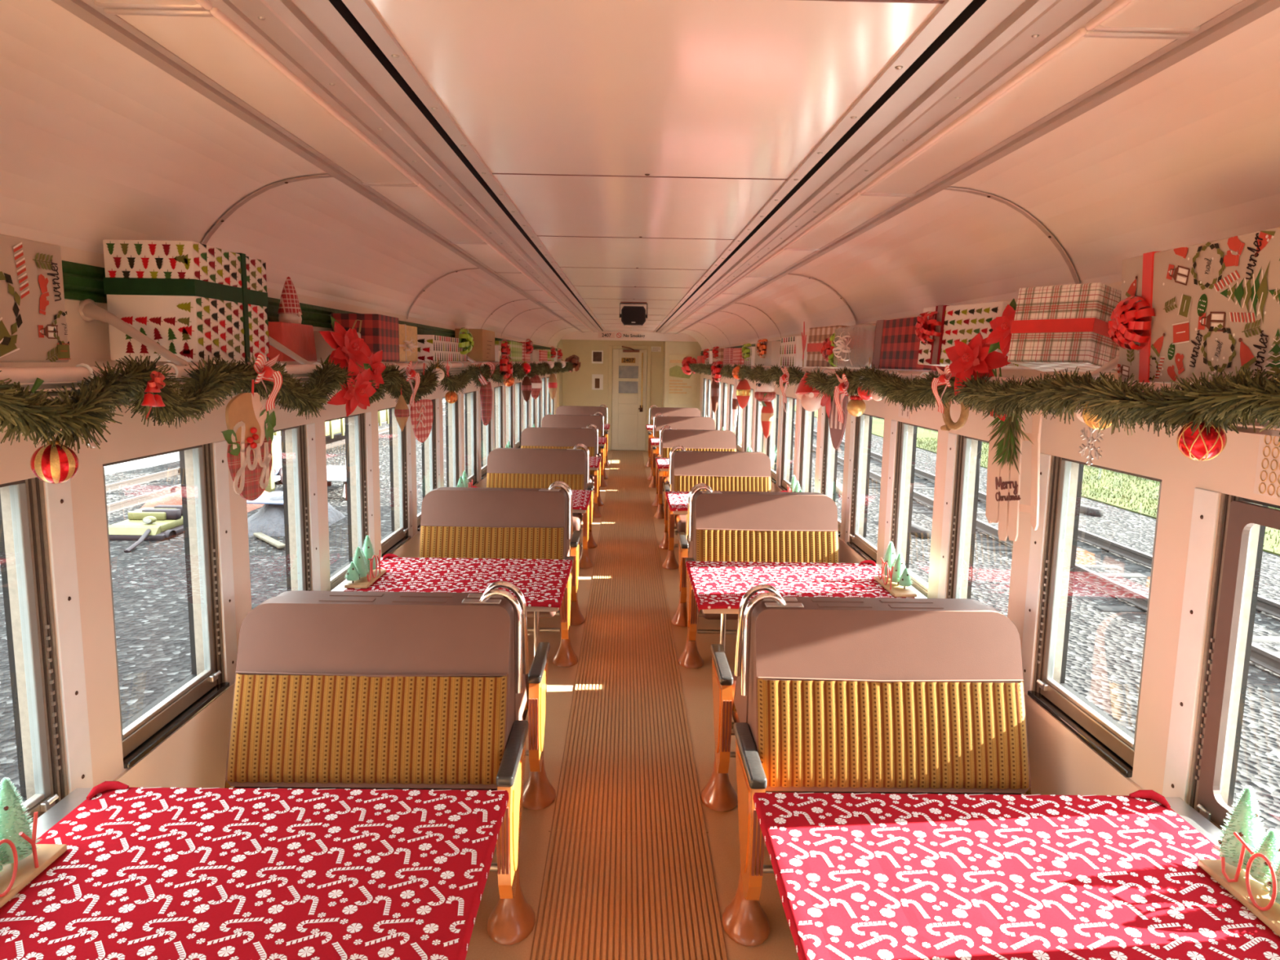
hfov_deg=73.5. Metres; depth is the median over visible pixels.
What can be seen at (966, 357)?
flower
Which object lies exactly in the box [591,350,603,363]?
picture
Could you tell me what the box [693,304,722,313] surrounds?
ceiling light
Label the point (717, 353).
gift box
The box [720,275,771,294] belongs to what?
ceiling light
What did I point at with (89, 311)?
luggage rack
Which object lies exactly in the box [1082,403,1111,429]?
bauble
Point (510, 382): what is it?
bauble
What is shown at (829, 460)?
window
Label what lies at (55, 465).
bauble
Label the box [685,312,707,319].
ceiling light
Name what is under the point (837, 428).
snowshoe
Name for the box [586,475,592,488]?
seat cushion
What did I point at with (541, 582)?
tablecloth
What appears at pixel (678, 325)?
ceiling light
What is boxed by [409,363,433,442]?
mitten
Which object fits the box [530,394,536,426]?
window
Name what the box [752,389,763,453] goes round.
window
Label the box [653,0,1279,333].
trim
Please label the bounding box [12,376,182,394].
string
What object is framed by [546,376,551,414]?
window
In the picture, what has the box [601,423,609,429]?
tablecloth
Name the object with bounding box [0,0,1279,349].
ceiling
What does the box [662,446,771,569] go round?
seat
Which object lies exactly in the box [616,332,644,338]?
no smoking sign
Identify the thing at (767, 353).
gift box
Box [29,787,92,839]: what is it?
dining table
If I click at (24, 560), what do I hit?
window
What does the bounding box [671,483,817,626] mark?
seat
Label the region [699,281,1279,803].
wall
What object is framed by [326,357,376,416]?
poinsettia
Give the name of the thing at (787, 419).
window
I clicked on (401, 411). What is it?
ornament
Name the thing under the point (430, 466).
window
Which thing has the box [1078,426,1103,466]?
snowflake
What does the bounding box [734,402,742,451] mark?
window
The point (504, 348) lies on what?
gift box
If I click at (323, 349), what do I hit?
gift bag
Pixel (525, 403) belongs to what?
window
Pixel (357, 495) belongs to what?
window
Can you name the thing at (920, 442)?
grass
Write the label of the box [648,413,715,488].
seat
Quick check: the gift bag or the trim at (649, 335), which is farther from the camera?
the trim at (649, 335)
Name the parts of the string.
bulb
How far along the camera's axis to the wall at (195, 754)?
2.35 m
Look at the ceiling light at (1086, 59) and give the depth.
1.62 m
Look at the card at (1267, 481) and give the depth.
1.81 m
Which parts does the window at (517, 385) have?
casing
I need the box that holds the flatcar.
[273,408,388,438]
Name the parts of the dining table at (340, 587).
leg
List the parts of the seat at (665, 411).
panel, grab handle, woven panel, backrest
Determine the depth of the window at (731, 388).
11.37 m
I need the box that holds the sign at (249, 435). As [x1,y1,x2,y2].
[221,379,275,500]
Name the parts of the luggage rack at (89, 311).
rail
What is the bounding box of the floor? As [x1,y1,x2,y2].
[465,449,799,959]
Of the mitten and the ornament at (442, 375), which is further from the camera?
the ornament at (442, 375)
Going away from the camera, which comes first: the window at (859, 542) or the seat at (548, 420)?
the window at (859, 542)
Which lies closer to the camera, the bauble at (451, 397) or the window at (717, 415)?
the bauble at (451, 397)
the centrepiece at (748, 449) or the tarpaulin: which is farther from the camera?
the tarpaulin
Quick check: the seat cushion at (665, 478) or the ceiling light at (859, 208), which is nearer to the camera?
the ceiling light at (859, 208)
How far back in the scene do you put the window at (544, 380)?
13.66 m
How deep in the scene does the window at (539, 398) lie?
12.90 m
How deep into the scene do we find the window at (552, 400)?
15.25 m
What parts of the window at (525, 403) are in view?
casing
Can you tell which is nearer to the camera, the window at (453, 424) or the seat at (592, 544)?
the window at (453, 424)
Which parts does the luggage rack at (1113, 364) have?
rail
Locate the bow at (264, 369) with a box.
[253,353,282,411]
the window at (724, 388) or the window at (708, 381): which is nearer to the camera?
the window at (724, 388)
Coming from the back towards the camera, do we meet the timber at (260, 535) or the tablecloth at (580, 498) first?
the timber at (260, 535)
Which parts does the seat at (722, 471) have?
raised panel, panel, grab handle, seat frame, backrest, woven panel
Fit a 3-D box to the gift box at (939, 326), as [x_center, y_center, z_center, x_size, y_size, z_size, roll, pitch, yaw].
[1.163,-0.497,2.973,0.263,0.220,0.404,-2,8,-19]
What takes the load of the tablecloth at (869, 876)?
on the dining table at (1183, 809)
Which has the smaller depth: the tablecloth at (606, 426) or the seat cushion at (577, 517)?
the seat cushion at (577, 517)
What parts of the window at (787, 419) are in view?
casing, sill, sash rail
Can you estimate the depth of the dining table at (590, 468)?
8.30 m
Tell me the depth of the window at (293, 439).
3.50 m
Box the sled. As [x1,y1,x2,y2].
[982,367,1042,541]
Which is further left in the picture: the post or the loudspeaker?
the post
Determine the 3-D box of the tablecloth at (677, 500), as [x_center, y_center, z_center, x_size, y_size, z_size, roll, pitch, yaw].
[0.684,0.189,6.344,0.961,0.126,0.805,1,8,-1]
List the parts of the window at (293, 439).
casing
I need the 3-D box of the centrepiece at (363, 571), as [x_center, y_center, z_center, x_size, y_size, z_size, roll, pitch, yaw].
[-1.252,0.360,3.884,0.116,0.188,0.300,1,8,-1]
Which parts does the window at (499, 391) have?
casing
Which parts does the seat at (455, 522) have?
woven panel, backrest, seat frame, handle plate, grab handle, panel, armrest, raised panel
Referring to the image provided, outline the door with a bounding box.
[607,345,651,451]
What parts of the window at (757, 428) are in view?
casing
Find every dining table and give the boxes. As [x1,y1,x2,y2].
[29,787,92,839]
[331,557,559,656]
[568,509,586,550]
[589,467,597,470]
[659,468,671,491]
[672,511,688,551]
[702,564,927,652]
[1164,796,1222,848]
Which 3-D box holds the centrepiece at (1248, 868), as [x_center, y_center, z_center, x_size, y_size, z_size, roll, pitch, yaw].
[1.204,0.718,1.597,0.117,0.188,0.341,1,8,-1]
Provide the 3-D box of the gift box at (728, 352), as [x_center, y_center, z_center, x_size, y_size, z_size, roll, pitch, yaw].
[1.076,-1.399,9.717,0.195,0.184,0.600,1,8,-1]
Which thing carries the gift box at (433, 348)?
on the luggage rack at (89, 311)
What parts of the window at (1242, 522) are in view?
casing, sash rail, storm frame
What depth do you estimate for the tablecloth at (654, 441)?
10.95 m
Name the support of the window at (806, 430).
in the wall at (1061, 762)
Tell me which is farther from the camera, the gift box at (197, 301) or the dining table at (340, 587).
the dining table at (340, 587)
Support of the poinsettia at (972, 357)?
attached to the pine garland at (1214, 400)
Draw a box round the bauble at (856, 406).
[847,392,866,416]
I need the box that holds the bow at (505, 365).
[498,353,513,383]
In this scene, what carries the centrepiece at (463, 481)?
on the tablecloth at (580, 498)
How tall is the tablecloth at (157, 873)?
0.130 m
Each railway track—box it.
[105,404,464,513]
[793,422,1279,702]
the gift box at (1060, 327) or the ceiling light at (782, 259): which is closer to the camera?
the gift box at (1060, 327)
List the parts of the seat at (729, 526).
raised panel, armrest, panel, grab handle, handle plate, seat frame, backrest, woven panel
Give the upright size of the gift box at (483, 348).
0.234 m
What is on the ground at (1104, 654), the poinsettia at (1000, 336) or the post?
the post
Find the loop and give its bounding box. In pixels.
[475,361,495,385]
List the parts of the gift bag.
handle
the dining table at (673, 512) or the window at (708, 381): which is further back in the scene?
the window at (708, 381)
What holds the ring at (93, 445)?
hanging from the pine garland at (88, 407)
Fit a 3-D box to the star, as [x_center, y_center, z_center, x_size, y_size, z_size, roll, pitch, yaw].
[-1.027,-0.593,4.568,0.008,0.091,0.095,1,8,-1]
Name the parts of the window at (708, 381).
casing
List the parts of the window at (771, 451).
casing, sash rail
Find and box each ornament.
[394,384,408,431]
[431,360,444,381]
[520,356,531,374]
[546,360,554,368]
[560,360,565,368]
[711,378,719,413]
[732,365,741,379]
[732,379,737,432]
[857,386,873,399]
[871,390,883,400]
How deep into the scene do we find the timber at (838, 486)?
19.44 m
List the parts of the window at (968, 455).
casing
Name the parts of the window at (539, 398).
frame, casing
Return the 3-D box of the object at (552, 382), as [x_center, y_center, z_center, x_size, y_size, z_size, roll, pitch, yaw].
[-1.173,-1.304,11.514,0.126,0.450,0.120,1,8,-1]
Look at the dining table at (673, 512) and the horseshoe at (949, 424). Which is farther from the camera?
the dining table at (673, 512)
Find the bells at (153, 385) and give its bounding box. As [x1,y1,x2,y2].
[141,370,165,419]
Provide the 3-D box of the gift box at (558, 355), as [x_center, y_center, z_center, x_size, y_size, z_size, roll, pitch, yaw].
[-1.314,-1.926,13.193,0.267,0.197,0.700,1,8,-1]
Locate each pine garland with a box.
[0,354,573,453]
[688,362,1279,447]
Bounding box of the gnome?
[277,276,302,324]
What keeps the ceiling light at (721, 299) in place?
attached to the ceiling
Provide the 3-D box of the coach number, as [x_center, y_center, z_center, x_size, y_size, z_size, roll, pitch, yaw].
[-0.613,-2.646,15.661,0.300,0.100,0.003,1,8,-1]
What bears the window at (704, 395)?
in the wall at (1061, 762)
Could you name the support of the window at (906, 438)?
in the wall at (1061, 762)
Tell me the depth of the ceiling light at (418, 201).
2.96 m
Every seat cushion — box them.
[233,786,497,790]
[520,670,529,719]
[526,611,555,617]
[573,512,582,532]
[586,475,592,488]
[663,476,670,488]
[675,514,686,533]
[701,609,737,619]
[731,671,739,722]
[765,791,1022,794]
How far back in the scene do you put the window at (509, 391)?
9.76 m
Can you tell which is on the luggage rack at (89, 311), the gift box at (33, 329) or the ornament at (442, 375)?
the gift box at (33, 329)
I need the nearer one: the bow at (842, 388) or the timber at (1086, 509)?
the bow at (842, 388)
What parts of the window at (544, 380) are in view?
casing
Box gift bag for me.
[313,320,362,361]
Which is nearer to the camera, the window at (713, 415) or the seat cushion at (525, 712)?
the seat cushion at (525, 712)
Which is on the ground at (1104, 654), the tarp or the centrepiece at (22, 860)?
the tarp
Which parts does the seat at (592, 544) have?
backrest, grab handle, armrest, panel, raised panel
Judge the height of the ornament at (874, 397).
0.105 m
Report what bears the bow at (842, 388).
attached to the pine garland at (1214, 400)
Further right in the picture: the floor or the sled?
the sled
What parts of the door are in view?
number plate, pane, pane, bolt rod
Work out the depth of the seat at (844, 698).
2.63 m
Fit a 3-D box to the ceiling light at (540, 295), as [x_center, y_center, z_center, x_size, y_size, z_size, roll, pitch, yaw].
[-0.794,-1.486,6.893,0.168,0.031,1.255,1,8,-1]
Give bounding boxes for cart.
[108,504,183,552]
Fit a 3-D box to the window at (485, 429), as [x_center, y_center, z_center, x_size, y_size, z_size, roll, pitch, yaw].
[-1.466,-0.440,7.985,0.110,0.815,0.657,1,8,-1]
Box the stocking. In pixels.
[480,378,492,425]
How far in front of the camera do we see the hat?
4.98 m
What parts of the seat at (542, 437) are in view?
backrest, woven panel, grab handle, panel, raised panel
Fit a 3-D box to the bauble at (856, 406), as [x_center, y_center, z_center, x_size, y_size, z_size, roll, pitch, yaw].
[1.009,-0.372,3.992,0.086,0.153,0.086,1,8,-1]
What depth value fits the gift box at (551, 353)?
11.83 m
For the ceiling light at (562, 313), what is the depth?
9.39 m
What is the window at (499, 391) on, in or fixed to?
in the wall at (195, 754)
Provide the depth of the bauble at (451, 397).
4.87 m
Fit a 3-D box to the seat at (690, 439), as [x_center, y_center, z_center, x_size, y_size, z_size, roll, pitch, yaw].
[0.668,-0.073,9.634,1.009,1.028,0.515,1,8,-1]
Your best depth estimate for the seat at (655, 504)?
10.37 m
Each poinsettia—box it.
[318,315,372,373]
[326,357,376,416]
[362,341,386,388]
[945,332,1011,395]
[985,298,1016,357]
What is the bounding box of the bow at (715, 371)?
[711,360,723,384]
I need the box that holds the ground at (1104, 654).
[0,394,1279,841]
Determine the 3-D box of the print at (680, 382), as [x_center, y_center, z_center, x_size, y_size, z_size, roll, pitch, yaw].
[0.769,-1.907,15.857,0.450,0.620,0.001,1,8,-1]
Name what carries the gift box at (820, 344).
on the luggage rack at (1113, 364)
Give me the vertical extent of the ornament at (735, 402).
0.640 m
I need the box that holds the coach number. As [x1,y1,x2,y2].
[598,332,614,337]
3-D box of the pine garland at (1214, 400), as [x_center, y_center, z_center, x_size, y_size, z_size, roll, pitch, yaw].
[0.931,-1.015,8.062,0.174,0.198,14.887,1,8,-1]
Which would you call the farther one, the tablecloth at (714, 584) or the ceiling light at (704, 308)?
the ceiling light at (704, 308)
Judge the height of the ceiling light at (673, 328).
0.031 m
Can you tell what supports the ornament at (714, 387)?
hanging from the pine garland at (1214, 400)
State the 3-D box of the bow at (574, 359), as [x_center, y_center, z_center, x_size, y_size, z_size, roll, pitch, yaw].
[-1.171,-2.056,15.177,0.308,0.317,0.263,-7,11,-44]
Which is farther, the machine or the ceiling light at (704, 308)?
the machine
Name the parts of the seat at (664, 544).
raised panel, panel, armrest, grab handle, backrest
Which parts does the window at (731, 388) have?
casing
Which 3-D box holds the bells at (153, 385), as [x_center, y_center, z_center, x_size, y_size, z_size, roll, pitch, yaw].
[-0.970,-0.169,1.711,0.037,0.096,0.061,1,8,-1]
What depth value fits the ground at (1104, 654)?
10.31 m
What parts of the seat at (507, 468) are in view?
woven panel, backrest, grab handle, panel, raised panel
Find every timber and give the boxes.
[253,532,285,548]
[835,480,842,497]
[911,522,931,538]
[1080,504,1103,516]
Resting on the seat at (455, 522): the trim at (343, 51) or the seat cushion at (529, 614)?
the seat cushion at (529, 614)
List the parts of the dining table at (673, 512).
leg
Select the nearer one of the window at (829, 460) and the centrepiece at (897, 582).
the centrepiece at (897, 582)
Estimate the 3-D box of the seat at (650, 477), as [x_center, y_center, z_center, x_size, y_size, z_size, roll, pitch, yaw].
[0.624,-0.491,12.645,1.009,1.028,0.765,1,8,-1]
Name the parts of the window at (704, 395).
casing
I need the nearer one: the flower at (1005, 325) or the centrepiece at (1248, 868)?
the centrepiece at (1248, 868)
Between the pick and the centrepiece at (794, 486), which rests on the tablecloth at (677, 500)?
the centrepiece at (794, 486)
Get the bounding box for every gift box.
[0,233,71,362]
[102,239,270,362]
[267,321,316,361]
[330,313,399,361]
[398,324,417,361]
[417,327,474,361]
[454,328,494,361]
[494,339,511,361]
[494,340,522,361]
[519,338,533,361]
[529,350,538,361]
[533,349,547,361]
[535,346,555,361]
[553,348,562,361]
[697,355,705,364]
[702,348,712,364]
[711,346,726,362]
[723,347,737,364]
[732,347,744,364]
[741,342,755,365]
[755,337,780,366]
[779,335,810,367]
[806,324,869,368]
[832,331,884,369]
[871,316,945,372]
[915,301,1034,369]
[1007,282,1120,373]
[1107,226,1279,384]
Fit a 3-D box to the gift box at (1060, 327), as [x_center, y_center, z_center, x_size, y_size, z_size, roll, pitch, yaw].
[1.175,-0.411,2.346,0.203,0.230,0.234,-4,9,-33]
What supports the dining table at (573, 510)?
on the floor
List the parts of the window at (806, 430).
casing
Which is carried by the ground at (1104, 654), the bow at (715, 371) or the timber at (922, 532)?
the timber at (922, 532)
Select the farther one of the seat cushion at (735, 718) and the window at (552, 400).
the window at (552, 400)
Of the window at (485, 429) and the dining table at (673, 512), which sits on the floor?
the dining table at (673, 512)
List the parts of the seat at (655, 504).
raised panel, panel, grab handle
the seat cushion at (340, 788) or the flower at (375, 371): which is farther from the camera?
the flower at (375, 371)
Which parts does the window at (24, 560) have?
frame, sash rail, casing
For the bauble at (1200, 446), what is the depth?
1.56 m
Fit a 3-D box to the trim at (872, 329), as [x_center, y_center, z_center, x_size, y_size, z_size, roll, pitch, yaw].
[1.263,-1.055,6.587,0.030,0.092,18.500,1,8,-1]
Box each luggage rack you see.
[0,298,567,405]
[710,355,1279,436]
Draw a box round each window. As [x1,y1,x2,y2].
[0,477,93,824]
[102,440,237,768]
[273,422,320,591]
[324,411,374,591]
[377,404,413,557]
[417,398,440,531]
[442,394,462,487]
[463,390,479,486]
[480,387,493,479]
[494,385,504,448]
[505,383,514,448]
[515,382,522,448]
[523,397,529,430]
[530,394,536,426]
[536,377,541,427]
[542,377,546,418]
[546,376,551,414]
[551,398,553,414]
[702,377,706,417]
[706,378,711,417]
[710,379,715,421]
[715,382,721,430]
[720,382,728,430]
[727,383,733,432]
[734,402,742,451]
[742,388,753,451]
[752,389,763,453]
[764,394,779,484]
[777,395,796,491]
[795,400,814,492]
[817,404,840,537]
[844,413,884,563]
[883,419,937,597]
[937,432,989,599]
[1021,453,1161,777]
[1162,487,1279,840]
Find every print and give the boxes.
[417,335,466,361]
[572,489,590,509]
[667,491,689,510]
[669,360,693,393]
[744,348,751,364]
[779,336,795,366]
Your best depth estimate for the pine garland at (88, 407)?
1.87 m
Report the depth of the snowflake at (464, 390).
5.62 m
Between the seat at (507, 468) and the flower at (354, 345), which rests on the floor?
the seat at (507, 468)
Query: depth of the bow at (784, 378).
5.24 m
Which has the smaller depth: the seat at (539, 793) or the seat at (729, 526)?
the seat at (539, 793)
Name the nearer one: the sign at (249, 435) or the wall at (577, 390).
the sign at (249, 435)
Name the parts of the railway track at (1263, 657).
rail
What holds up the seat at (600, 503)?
on the floor
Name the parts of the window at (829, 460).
casing, sash rail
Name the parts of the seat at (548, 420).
backrest, woven panel, grab handle, panel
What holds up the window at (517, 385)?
in the wall at (195, 754)
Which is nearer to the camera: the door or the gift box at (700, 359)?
the gift box at (700, 359)
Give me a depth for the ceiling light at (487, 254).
4.27 m
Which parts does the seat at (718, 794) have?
raised panel, armrest, panel, seat frame, woven panel, grab handle, handle plate, backrest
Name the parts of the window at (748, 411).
casing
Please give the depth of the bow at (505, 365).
6.60 m
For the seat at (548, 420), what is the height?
1.028 m
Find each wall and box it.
[0,233,556,794]
[556,339,702,450]
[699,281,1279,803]
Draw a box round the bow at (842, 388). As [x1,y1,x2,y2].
[834,373,848,423]
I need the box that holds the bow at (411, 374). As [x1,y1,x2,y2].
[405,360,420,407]
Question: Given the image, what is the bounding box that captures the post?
[264,441,282,492]
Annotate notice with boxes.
[651,346,661,351]
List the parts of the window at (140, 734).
sash rail, sill, casing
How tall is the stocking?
0.375 m
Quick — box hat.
[794,372,820,399]
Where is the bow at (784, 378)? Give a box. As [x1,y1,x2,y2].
[779,366,789,412]
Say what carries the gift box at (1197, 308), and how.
on the luggage rack at (1113, 364)
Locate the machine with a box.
[272,435,282,484]
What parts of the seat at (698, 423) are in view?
panel, grab handle, woven panel, backrest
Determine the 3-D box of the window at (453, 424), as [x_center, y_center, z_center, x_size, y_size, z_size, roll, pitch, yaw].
[-1.443,-0.223,6.420,0.110,0.815,0.657,1,8,-1]
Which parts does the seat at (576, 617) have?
backrest, grab handle, panel, armrest, raised panel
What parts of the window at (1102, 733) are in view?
casing, sill, sash rail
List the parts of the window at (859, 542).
casing, sill, sash rail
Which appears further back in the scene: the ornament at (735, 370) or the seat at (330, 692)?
the ornament at (735, 370)
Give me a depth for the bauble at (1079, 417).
1.99 m
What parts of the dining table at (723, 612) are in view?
leg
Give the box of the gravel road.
[103,400,445,475]
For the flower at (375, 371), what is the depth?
3.19 m
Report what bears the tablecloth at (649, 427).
on the dining table
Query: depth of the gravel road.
22.64 m
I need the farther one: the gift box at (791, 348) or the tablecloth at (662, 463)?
the tablecloth at (662, 463)
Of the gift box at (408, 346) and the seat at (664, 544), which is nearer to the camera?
the gift box at (408, 346)
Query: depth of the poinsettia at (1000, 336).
2.50 m
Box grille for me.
[622,306,644,324]
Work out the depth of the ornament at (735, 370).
7.92 m
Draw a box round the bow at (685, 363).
[681,355,697,374]
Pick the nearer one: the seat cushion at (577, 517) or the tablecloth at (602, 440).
the seat cushion at (577, 517)
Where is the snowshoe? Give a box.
[820,391,848,448]
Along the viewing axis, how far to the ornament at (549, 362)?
10.76 m
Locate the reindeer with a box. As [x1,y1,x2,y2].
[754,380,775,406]
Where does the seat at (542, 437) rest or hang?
on the floor
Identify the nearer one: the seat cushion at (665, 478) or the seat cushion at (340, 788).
the seat cushion at (340, 788)
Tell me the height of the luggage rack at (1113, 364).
0.236 m
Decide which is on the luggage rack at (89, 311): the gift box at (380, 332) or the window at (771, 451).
the gift box at (380, 332)
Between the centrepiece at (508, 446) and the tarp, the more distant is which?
the tarp
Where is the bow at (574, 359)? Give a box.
[564,355,580,372]
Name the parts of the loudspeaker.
mount plate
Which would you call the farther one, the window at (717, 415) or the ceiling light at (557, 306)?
the window at (717, 415)
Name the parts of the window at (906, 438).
casing, sash rail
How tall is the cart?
0.396 m
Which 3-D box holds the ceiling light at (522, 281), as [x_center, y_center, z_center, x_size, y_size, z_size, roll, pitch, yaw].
[-0.775,-1.313,5.642,0.168,0.031,1.255,1,8,-1]
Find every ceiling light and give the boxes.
[93,0,212,10]
[364,182,488,244]
[451,242,523,273]
[495,271,543,290]
[524,289,557,302]
[540,301,567,311]
[554,310,575,317]
[580,328,592,331]
[670,327,684,330]
[674,323,689,327]
[679,318,698,324]
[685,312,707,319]
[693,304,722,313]
[705,293,740,305]
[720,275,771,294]
[743,248,818,277]
[782,191,913,250]
[858,27,1190,195]
[1085,0,1242,33]
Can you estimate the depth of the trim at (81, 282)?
2.12 m
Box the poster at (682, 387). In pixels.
[667,354,697,404]
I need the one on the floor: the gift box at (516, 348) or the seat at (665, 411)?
the seat at (665, 411)
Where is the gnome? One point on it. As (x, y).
(289, 310)
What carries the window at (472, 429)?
in the wall at (195, 754)
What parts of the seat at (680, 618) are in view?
raised panel, panel, armrest, grab handle, backrest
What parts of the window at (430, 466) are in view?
sash rail, casing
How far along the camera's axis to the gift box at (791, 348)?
5.81 m
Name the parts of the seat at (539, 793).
backrest, handle plate, grab handle, woven panel, seat frame, panel, armrest, raised panel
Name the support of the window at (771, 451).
in the wall at (1061, 762)
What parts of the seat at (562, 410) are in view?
backrest, grab handle, panel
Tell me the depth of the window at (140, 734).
2.71 m
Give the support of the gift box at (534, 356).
on the luggage rack at (89, 311)
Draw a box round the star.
[445,360,449,377]
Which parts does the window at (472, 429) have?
sash rail, sill, casing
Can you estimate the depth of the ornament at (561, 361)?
12.73 m
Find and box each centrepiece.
[0,777,66,908]
[344,535,386,588]
[456,470,472,487]
[505,440,515,448]
[746,444,751,451]
[786,475,801,492]
[873,541,916,597]
[1198,785,1279,937]
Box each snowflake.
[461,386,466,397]
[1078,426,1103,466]
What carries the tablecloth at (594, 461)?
on the dining table at (590, 468)
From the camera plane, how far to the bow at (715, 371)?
9.47 m
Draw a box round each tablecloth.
[0,781,508,959]
[343,553,572,608]
[471,485,591,511]
[589,456,600,467]
[598,436,606,444]
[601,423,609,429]
[645,424,655,430]
[649,437,662,444]
[655,457,669,471]
[665,490,786,514]
[685,560,915,622]
[752,790,1279,959]
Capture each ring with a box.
[84,437,100,448]
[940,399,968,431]
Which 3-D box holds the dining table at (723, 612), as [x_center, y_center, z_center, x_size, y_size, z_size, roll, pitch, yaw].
[0.753,0.845,4.047,0.995,0.742,0.781,1,8,-1]
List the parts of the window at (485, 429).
sill, sash rail, frame, casing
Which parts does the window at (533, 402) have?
casing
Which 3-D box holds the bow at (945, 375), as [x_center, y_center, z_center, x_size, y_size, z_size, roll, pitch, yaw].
[0.923,-0.270,2.622,0.045,0.160,0.117,1,8,-1]
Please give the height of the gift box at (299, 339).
0.132 m
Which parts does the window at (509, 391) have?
casing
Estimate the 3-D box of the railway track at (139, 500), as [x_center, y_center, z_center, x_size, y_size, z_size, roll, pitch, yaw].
[-10.526,-0.298,21.512,1.560,0.150,67.000,1,8,-1]
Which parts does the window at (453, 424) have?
casing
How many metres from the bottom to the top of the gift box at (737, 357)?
0.170 m
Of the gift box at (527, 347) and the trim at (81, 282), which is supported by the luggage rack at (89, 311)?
the gift box at (527, 347)
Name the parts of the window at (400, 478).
sash rail, sill, casing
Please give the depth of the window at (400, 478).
5.07 m
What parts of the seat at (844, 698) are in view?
raised panel, armrest, panel, grab handle, seat frame, handle plate, backrest, woven panel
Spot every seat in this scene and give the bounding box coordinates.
[224,588,535,945]
[276,580,555,809]
[418,483,577,666]
[440,480,584,625]
[486,444,593,568]
[520,424,601,517]
[536,443,596,548]
[542,412,606,487]
[555,404,610,466]
[588,423,604,506]
[595,412,608,479]
[644,404,700,466]
[647,413,661,479]
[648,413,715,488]
[651,425,670,506]
[653,426,736,519]
[658,444,757,549]
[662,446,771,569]
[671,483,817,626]
[678,485,839,668]
[701,583,983,811]
[722,591,1031,946]
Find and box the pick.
[801,321,806,367]
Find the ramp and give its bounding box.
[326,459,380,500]
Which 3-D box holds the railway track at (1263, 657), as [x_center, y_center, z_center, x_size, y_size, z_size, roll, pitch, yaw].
[6.669,-0.025,21.802,2.505,0.282,67.000,1,8,-1]
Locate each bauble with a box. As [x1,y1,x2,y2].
[30,433,79,484]
[444,390,457,403]
[502,376,514,386]
[800,393,822,411]
[847,392,866,416]
[1075,403,1084,422]
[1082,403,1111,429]
[1176,420,1226,460]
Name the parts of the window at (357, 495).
sash rail, casing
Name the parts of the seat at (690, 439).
raised panel, panel, grab handle, backrest, woven panel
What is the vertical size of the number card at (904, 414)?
0.124 m
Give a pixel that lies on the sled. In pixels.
(1003, 507)
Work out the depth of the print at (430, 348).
4.87 m
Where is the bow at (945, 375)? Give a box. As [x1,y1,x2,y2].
[931,364,951,417]
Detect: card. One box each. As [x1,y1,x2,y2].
[897,402,910,418]
[1253,420,1279,498]
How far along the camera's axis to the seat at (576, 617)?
5.56 m
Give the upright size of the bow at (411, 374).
0.194 m
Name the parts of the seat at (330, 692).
woven panel, backrest, handle plate, seat frame, grab handle, panel, armrest, raised panel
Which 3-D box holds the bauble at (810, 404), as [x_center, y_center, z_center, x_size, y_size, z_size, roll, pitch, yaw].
[1.013,-0.494,5.055,0.124,0.180,0.124,1,8,-1]
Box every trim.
[51,0,605,333]
[61,260,557,351]
[560,331,697,342]
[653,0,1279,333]
[700,327,875,355]
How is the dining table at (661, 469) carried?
on the floor
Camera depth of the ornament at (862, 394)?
3.77 m
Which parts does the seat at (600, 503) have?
backrest, panel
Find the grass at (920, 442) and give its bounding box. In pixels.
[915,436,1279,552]
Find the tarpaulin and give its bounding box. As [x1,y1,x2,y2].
[246,491,345,536]
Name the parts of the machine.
door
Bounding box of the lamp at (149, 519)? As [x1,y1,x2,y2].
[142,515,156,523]
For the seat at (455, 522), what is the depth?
4.98 m
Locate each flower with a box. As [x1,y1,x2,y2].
[351,342,359,350]
[359,388,364,395]
[372,368,377,374]
[961,353,970,361]
[1000,322,1008,328]
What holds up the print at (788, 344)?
attached to the gift box at (791, 348)
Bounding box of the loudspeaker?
[619,302,647,325]
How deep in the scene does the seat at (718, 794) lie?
3.21 m
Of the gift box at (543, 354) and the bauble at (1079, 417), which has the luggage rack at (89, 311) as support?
the gift box at (543, 354)
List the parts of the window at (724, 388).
casing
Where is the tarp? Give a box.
[140,488,269,512]

